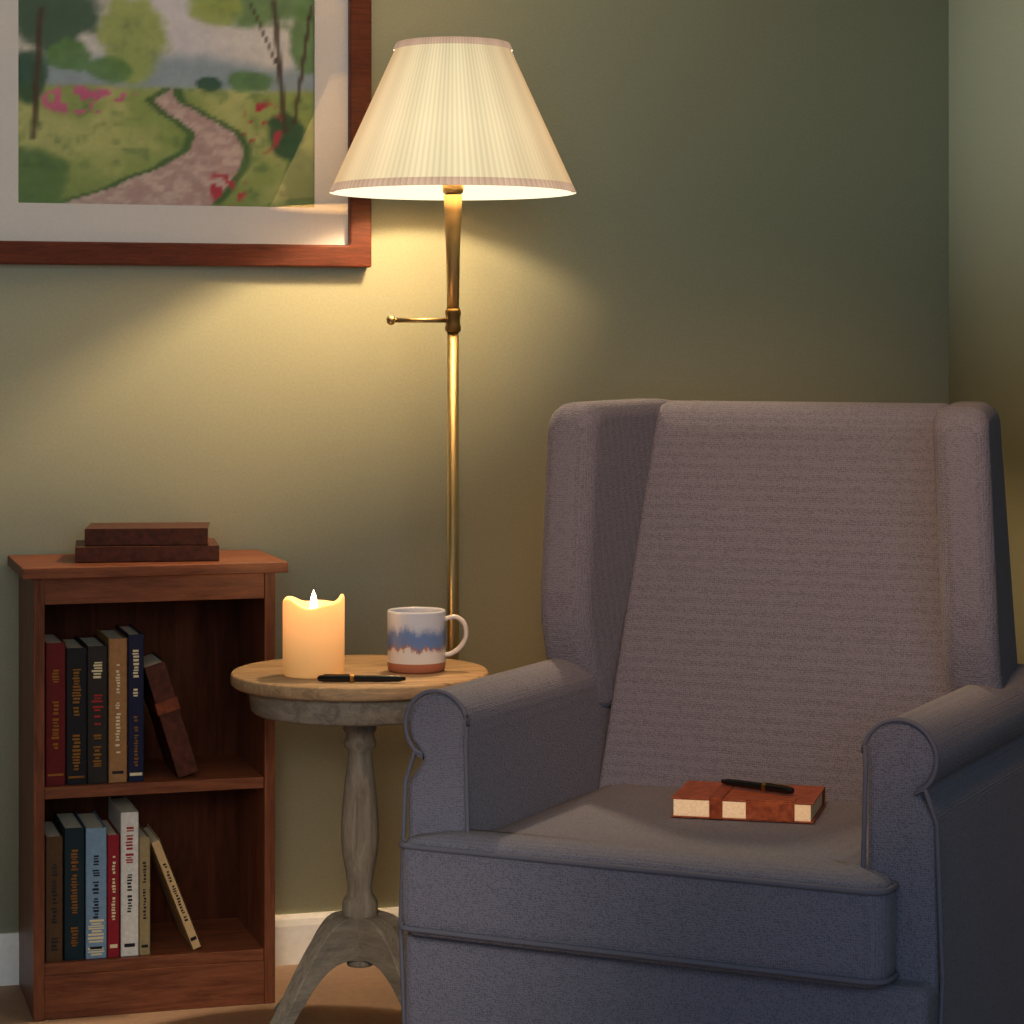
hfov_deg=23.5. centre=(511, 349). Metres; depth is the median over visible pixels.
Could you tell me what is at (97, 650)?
hardcover book
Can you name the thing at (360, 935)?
pedestal side table
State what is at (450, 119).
floor lamp
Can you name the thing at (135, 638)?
hardcover book
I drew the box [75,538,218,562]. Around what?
book
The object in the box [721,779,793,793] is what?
ballpoint pen
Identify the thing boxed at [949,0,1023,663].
wall
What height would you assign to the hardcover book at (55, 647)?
0.246 m
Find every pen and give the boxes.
[317,674,405,681]
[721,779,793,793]
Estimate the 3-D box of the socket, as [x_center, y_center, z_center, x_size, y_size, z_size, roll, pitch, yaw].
[-0.105,-0.306,4.400,0.038,0.052,0.038,0,0,-17]
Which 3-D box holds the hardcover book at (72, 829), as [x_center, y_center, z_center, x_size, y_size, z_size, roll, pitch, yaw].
[-0.780,0.940,4.332,0.036,0.228,0.166,0,0,-17]
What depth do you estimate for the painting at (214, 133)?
4.54 m
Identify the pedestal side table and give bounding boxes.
[231,655,488,1023]
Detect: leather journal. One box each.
[144,651,198,777]
[671,781,824,823]
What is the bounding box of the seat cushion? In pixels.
[402,784,895,987]
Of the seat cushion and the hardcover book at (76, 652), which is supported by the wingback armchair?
the seat cushion
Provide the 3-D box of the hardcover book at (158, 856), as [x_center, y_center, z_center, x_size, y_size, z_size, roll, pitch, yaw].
[-0.610,0.955,4.383,0.090,0.198,0.150,0,0,-17]
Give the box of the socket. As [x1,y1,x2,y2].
[442,185,463,193]
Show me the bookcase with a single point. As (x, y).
(214, 825)
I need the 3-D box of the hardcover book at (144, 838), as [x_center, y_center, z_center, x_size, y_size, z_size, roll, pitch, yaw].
[-0.664,0.952,4.367,0.019,0.205,0.166,0,0,-17]
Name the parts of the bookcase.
panel, panel, rail, shelf, shelf, kick plate, panel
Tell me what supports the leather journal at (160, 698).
on the bookcase
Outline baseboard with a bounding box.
[0,907,398,985]
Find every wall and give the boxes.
[0,0,948,932]
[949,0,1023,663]
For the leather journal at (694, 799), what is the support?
on the wingback armchair
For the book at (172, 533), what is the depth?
4.33 m
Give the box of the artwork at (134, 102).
[18,0,313,207]
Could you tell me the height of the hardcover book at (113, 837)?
0.212 m
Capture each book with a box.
[45,632,65,785]
[45,819,62,961]
[54,810,84,960]
[63,637,86,784]
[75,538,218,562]
[75,810,106,958]
[76,635,107,783]
[85,522,209,545]
[96,628,126,782]
[102,817,119,957]
[108,795,138,956]
[115,624,143,781]
[139,823,149,954]
[144,824,201,949]
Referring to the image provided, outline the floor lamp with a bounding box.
[329,36,575,659]
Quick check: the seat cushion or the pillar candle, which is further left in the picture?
the pillar candle
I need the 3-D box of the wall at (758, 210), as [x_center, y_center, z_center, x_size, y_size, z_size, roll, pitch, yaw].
[-1.233,-0.150,4.422,4.600,2.600,0.100,0,0,-17]
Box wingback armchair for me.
[398,398,1023,1023]
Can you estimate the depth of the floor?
4.30 m
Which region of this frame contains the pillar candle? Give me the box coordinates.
[283,590,344,678]
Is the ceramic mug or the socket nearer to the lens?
the ceramic mug
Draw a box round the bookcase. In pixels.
[8,549,287,1021]
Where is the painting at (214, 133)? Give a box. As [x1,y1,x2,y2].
[0,0,370,267]
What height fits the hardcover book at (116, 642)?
0.250 m
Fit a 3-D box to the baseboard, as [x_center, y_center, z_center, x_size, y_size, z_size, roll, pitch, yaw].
[-1.223,1.104,4.366,4.386,0.092,0.014,0,0,-17]
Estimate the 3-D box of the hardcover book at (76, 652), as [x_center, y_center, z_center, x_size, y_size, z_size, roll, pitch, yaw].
[-0.777,0.633,4.335,0.035,0.236,0.170,0,0,-17]
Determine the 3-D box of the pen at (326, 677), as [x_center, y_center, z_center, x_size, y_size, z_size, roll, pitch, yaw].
[-0.243,0.530,3.975,0.145,0.014,0.013,0,0,2]
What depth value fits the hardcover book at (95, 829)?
4.26 m
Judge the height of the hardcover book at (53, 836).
0.215 m
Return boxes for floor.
[0,962,401,1023]
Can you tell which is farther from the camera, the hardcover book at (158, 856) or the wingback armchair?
the hardcover book at (158, 856)
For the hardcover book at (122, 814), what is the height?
0.250 m
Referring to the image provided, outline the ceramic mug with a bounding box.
[387,607,468,673]
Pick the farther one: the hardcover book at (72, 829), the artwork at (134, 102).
the artwork at (134, 102)
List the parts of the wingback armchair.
arm, seat, backrest, arm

